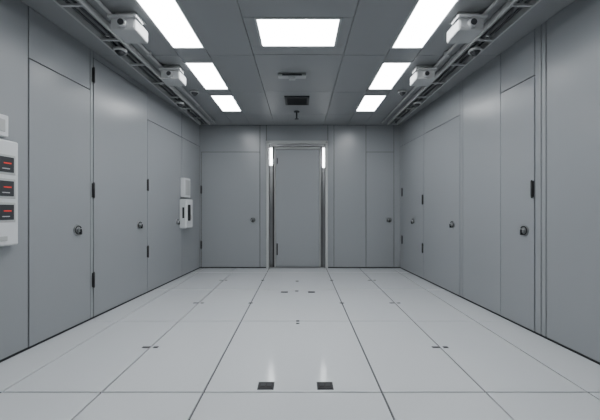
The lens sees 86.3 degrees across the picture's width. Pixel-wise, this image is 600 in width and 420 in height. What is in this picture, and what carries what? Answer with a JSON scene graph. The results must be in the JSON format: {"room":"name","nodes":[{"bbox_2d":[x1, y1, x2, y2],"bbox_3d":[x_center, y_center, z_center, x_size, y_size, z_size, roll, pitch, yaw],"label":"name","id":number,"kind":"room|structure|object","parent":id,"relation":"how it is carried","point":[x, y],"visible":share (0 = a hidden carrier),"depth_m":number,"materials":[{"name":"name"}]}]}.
{"room":"secure facility corridor","nodes":[
{"label":"secure facility corridor","id":0,"kind":"room"},
{"bbox_2d":[0,0,199,362],"bbox_3d":[-2.018,-0.283,1.962,0.100,2.566,7.535,0,0,4],"label":"wall","id":1,"kind":"structure","parent":0,"point":[25,34],"depth_m":2.26,"materials":[{"name":"paint"}]},
{"bbox_2d":[0,114,7,136],"bbox_3d":[-1.942,-0.550,2.041,0.039,0.140,0.145,0,0,4],"label":"switch box","id":2,"kind":"object","parent":1,"relation":"attached to","point":[3,118],"visible":1,"depth_m":2.08,"materials":[{"name":"grey plastic"}]},
{"bbox_2d":[0,139,17,246],"bbox_3d":[-1.931,-0.111,2.043,0.062,0.692,0.251,0,0,4],"label":"control panel","id":3,"kind":"object","parent":1,"relation":"attached to","point":[8,149],"visible":1,"depth_m":2.09,"materials":[{"name":"grey plastic"}]},
{"bbox_2d":[28,59,89,346],"bbox_3d":[-1.907,-0.052,2.597,0.052,2.068,0.603,0,0,4],"label":"door","id":4,"kind":"structure","parent":1,"relation":"in","point":[58,106],"depth_m":2.52,"materials":[{"name":"paint"}]},
{"bbox_2d":[92,59,146,316],"bbox_3d":[-1.853,-0.207,3.382,0.052,2.378,0.927,0,0,4],"label":"door","id":5,"kind":"structure","parent":1,"relation":"in","point":[119,185],"depth_m":3.30,"materials":[{"name":"paint"}]},
{"bbox_2d":[147,120,181,290],"bbox_3d":[-1.789,-0.052,4.315,0.052,2.068,0.962,0,0,4],"label":"door","id":6,"kind":"structure","parent":1,"relation":"in","point":[164,147],"depth_m":4.24,"materials":[{"name":"paint"}]},
{"bbox_2d":[180,199,192,227],"bbox_3d":[-1.700,0.055,4.819,0.149,0.430,0.260,0,0,0],"label":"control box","id":7,"kind":"object","parent":1,"relation":"attached to","point":[186,205],"visible":1,"depth_m":4.71,"materials":[{"name":"grey plastic"}]},
{"bbox_2d":[182,138,199,274],"bbox_3d":[-1.752,-0.052,5.150,0.012,2.068,0.694,0,0,4],"label":"door","id":8,"kind":"structure","parent":1,"relation":"in","point":[190,151],"depth_m":5.19,"materials":[{"name":"paint"}]},
{"bbox_2d":[181,178,189,197],"bbox_3d":[-1.731,-0.335,4.842,0.070,0.290,0.210,0,0,4],"label":"thermostat box","id":9,"kind":"object","parent":8,"relation":"attached to","point":[185,182],"visible":1,"depth_m":4.77,"materials":[{"name":"grey plastic"}]},
{"bbox_2d":[20,0,574,124],"bbox_3d":[0.000,-1.526,1.933,4.800,0.120,7.667,0,0,0],"label":"ceiling","id":10,"kind":"structure","parent":0,"point":[337,79],"depth_m":3.02,"materials":[{"name":"tile"}]},
{"bbox_2d":[107,12,147,43],"bbox_3d":[-1.290,-1.388,2.413,0.212,0.155,0.235,0,0,0],"label":"security camera","id":11,"kind":"object","parent":10,"relation":"attached to","point":[127,26],"visible":1,"depth_m":2.36,"materials":[{"name":"grey plastic"}]},
{"bbox_2d":[53,0,209,124],"bbox_3d":[-1.573,-1.435,2.800,0.175,0.060,5.000,0,0,0],"label":"cable tray","id":12,"kind":"object","parent":10,"relation":"attached to","point":[67,6],"visible":0.94,"depth_m":2.81,"materials":[{"name":"grey metal"}]},
{"bbox_2d":[113,46,126,56],"bbox_3d":[-1.573,-1.377,2.800,0.110,0.055,0.110,0,0,0],"label":"smoke detector","id":13,"kind":"object","parent":12,"relation":"attached to","point":[120,51],"visible":1,"depth_m":2.77,"materials":[{"name":"grey plastic"}]},
{"bbox_2d":[175,101,183,106],"bbox_3d":[-1.573,-1.377,4.190,0.110,0.055,0.110,0,0,0],"label":"smoke detector","id":14,"kind":"object","parent":12,"relation":"attached to","point":[178,103],"visible":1,"depth_m":4.16,"materials":[{"name":"grey plastic"}]},
{"bbox_2d":[95,0,215,122],"bbox_3d":[-1.400,-1.448,2.800,0.040,0.036,5.000,0,0,0],"label":"conduit pipe","id":15,"kind":"object","parent":10,"relation":"attached to","point":[148,53],"visible":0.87,"depth_m":3.08,"materials":[{"name":"grey plastic"}]},
{"bbox_2d":[134,0,205,48],"bbox_3d":[-1.005,-1.487,2.542,0.300,0.056,0.715,0,0,0],"label":"ceiling light panel","id":16,"kind":"object","parent":10,"relation":"in","point":[168,17],"depth_m":2.50,"materials":[{"name":"white plastic"}]},
{"bbox_2d":[159,65,185,85],"bbox_3d":[-1.300,-1.388,3.283,0.212,0.155,0.235,0,0,0],"label":"security camera","id":17,"kind":"object","parent":10,"relation":"attached to","point":[172,75],"visible":1,"depth_m":3.21,"materials":[{"name":"grey plastic"}]},
{"bbox_2d":[190,90,198,95],"bbox_3d":[-1.300,-1.438,3.950,0.110,0.055,0.110,0,0,0],"label":"smoke detector","id":18,"kind":"object","parent":10,"relation":"attached to","point":[193,92],"visible":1,"depth_m":3.92,"materials":[{"name":"grey plastic"}]},
{"bbox_2d":[183,61,229,89],"bbox_3d":[-1.005,-1.487,3.525,0.300,0.056,0.720,0,0,0],"label":"ceiling light panel","id":19,"kind":"object","parent":10,"relation":"in","point":[207,74],"depth_m":3.48,"materials":[{"name":"white plastic"}]},
{"bbox_2d":[209,94,241,111],"bbox_3d":[-1.005,-1.487,4.410,0.300,0.056,0.670,0,0,0],"label":"ceiling light panel","id":20,"kind":"object","parent":10,"relation":"in","point":[227,103],"depth_m":4.39,"materials":[{"name":"white plastic"}]},
{"bbox_2d":[278,74,305,79],"bbox_3d":[-0.085,-1.437,3.458,0.300,0.053,0.085,0,0,0],"label":"emergency light","id":21,"kind":"object","parent":10,"relation":"attached to","point":[280,76],"visible":1,"depth_m":3.43,"materials":[{"name":"grey plastic"}]},
{"bbox_2d":[284,96,308,104],"bbox_3d":[-0.040,-1.456,4.265,0.320,0.020,0.310,0,0,0],"label":"ceiling vent","id":22,"kind":"object","parent":10,"relation":"in","point":[289,100],"visible":1,"depth_m":4.26,"materials":[{"name":"grey metal"}]},
{"bbox_2d":[254,17,341,46],"bbox_3d":[-0.015,-1.487,2.653,0.670,0.056,0.435,0,0,0],"label":"ceiling light panel","id":23,"kind":"object","parent":10,"relation":"in","point":[272,31],"depth_m":2.62,"materials":[{"name":"white plastic"}]},
{"bbox_2d":[355,94,386,111],"bbox_3d":[0.965,-1.487,4.410,0.300,0.056,0.670,0,0,0],"label":"ceiling light panel","id":24,"kind":"object","parent":10,"relation":"in","point":[369,103],"depth_m":4.40,"materials":[{"name":"white plastic"}]},
{"bbox_2d":[367,62,412,89],"bbox_3d":[0.965,-1.487,3.525,0.300,0.056,0.720,0,0,0],"label":"ceiling light panel","id":25,"kind":"object","parent":10,"relation":"in","point":[388,74],"depth_m":3.48,"materials":[{"name":"white plastic"}]},
{"bbox_2d":[397,90,406,95],"bbox_3d":[1.260,-1.438,3.950,0.110,0.055,0.110,0,0,0],"label":"smoke detector","id":26,"kind":"object","parent":10,"relation":"attached to","point":[400,92],"visible":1,"depth_m":3.92,"materials":[{"name":"grey plastic"}]},
{"bbox_2d":[410,65,436,85],"bbox_3d":[1.260,-1.388,3.283,0.212,0.155,0.235,0,0,0],"label":"security camera","id":27,"kind":"object","parent":10,"relation":"attached to","point":[423,75],"visible":1,"depth_m":3.21,"materials":[{"name":"grey plastic"}]},
{"bbox_2d":[390,0,459,48],"bbox_3d":[0.965,-1.487,2.542,0.300,0.056,0.715,0,0,0],"label":"ceiling light panel","id":28,"kind":"object","parent":10,"relation":"in","point":[425,17],"depth_m":2.50,"materials":[{"name":"white plastic"}]},
{"bbox_2d":[381,0,499,122],"bbox_3d":[1.360,-1.448,2.800,0.040,0.036,5.000,0,0,0],"label":"conduit pipe","id":29,"kind":"object","parent":10,"relation":"attached to","point":[446,53],"visible":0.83,"depth_m":3.04,"materials":[{"name":"grey plastic"}]},
{"bbox_2d":[387,0,540,124],"bbox_3d":[1.532,-1.435,2.800,0.175,0.060,5.000,0,0,0],"label":"cable tray","id":30,"kind":"object","parent":10,"relation":"attached to","point":[525,7],"visible":0.94,"depth_m":2.80,"materials":[{"name":"grey metal"}]},
{"bbox_2d":[413,101,421,106],"bbox_3d":[1.533,-1.377,4.190,0.110,0.055,0.110,0,0,0],"label":"smoke detector","id":31,"kind":"object","parent":30,"relation":"attached to","point":[417,103],"visible":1,"depth_m":4.16,"materials":[{"name":"grey plastic"}]},
{"bbox_2d":[468,46,481,56],"bbox_3d":[1.533,-1.377,2.800,0.110,0.055,0.110,0,0,0],"label":"smoke detector","id":32,"kind":"object","parent":30,"relation":"attached to","point":[474,51],"visible":1,"depth_m":2.77,"materials":[{"name":"grey plastic"}]},
{"bbox_2d":[447,12,487,43],"bbox_3d":[1.250,-1.388,2.413,0.212,0.155,0.235,0,0,0],"label":"security camera","id":33,"kind":"object","parent":10,"relation":"attached to","point":[467,26],"visible":1,"depth_m":2.35,"materials":[{"name":"grey plastic"}]},
{"bbox_2d":[0,268,599,419],"bbox_3d":[0.000,1.060,1.933,4.800,0.120,7.667,0,0,0],"label":"floor","id":34,"kind":"structure","parent":0,"point":[210,360],"depth_m":2.15,"materials":[{"name":"tile"}]},
{"bbox_2d":[257,382,274,389],"bbox_3d":[-0.193,0.996,1.818,0.092,0.008,0.076,0,0,0],"label":"socket","id":35,"kind":"object","parent":34,"relation":"on","point":[261,385],"visible":1,"depth_m":1.81,"materials":[{"name":"black plastic"}]},
{"bbox_2d":[317,382,333,389],"bbox_3d":[0.142,0.996,1.818,0.092,0.008,0.076,0,0,0],"label":"socket","id":36,"kind":"object","parent":34,"relation":"on","point":[320,385],"visible":1,"depth_m":1.81,"materials":[{"name":"black plastic"}]},
{"bbox_2d":[199,125,400,267],"bbox_3d":[0.000,-0.283,5.642,4.000,2.566,0.250,0,0,0],"label":"wall","id":37,"kind":"structure","parent":0,"point":[348,145],"depth_m":5.52,"materials":[{"name":"paint"}]},
{"bbox_2d":[200,152,259,266],"bbox_3d":[-1.204,-0.007,5.500,1.020,1.978,0.052,0,0,0],"label":"door","id":38,"kind":"structure","parent":37,"relation":"in","point":[230,187],"depth_m":5.51,"materials":[{"name":"paint"}]},
{"bbox_2d":[266,141,327,267],"bbox_3d":[-0.050,-0.095,5.547,1.060,2.190,0.120,0,0,0],"label":"door","id":39,"kind":"structure","parent":37,"relation":"in","point":[296,171],"depth_m":5.56,"materials":[{"name":"paint"}]},
{"bbox_2d":[366,152,393,266],"bbox_3d":[1.379,-0.007,5.500,0.474,1.978,0.052,0,0,0],"label":"door","id":40,"kind":"structure","parent":37,"relation":"in","point":[379,165],"depth_m":5.51,"materials":[{"name":"paint"}]},
{"bbox_2d":[400,0,599,364],"bbox_3d":[1.986,-0.283,1.962,0.100,2.566,7.530,0,0,-3],"label":"wall","id":41,"kind":"structure","parent":0,"point":[562,54],"depth_m":2.46,"materials":[{"name":"paint"}]},
{"bbox_2d":[400,135,423,277],"bbox_3d":[1.735,-0.052,5.045,0.052,2.068,0.902,0,0,-3],"label":"door","id":42,"kind":"structure","parent":41,"relation":"in","point":[411,153],"depth_m":4.99,"materials":[{"name":"paint"}]},
{"bbox_2d":[422,116,459,294],"bbox_3d":[1.789,-0.052,4.152,0.067,2.068,0.964,0,0,-4],"label":"door","id":43,"kind":"structure","parent":41,"relation":"in","point":[442,143],"depth_m":4.06,"materials":[{"name":"paint"}]},
{"bbox_2d":[501,76,534,330],"bbox_3d":[1.878,-0.052,2.788,0.058,2.068,0.396,0,0,0],"label":"door","id":44,"kind":"structure","parent":41,"relation":"in","point":[518,102],"depth_m":2.77,"materials":[{"name":"paint"}]}
]}

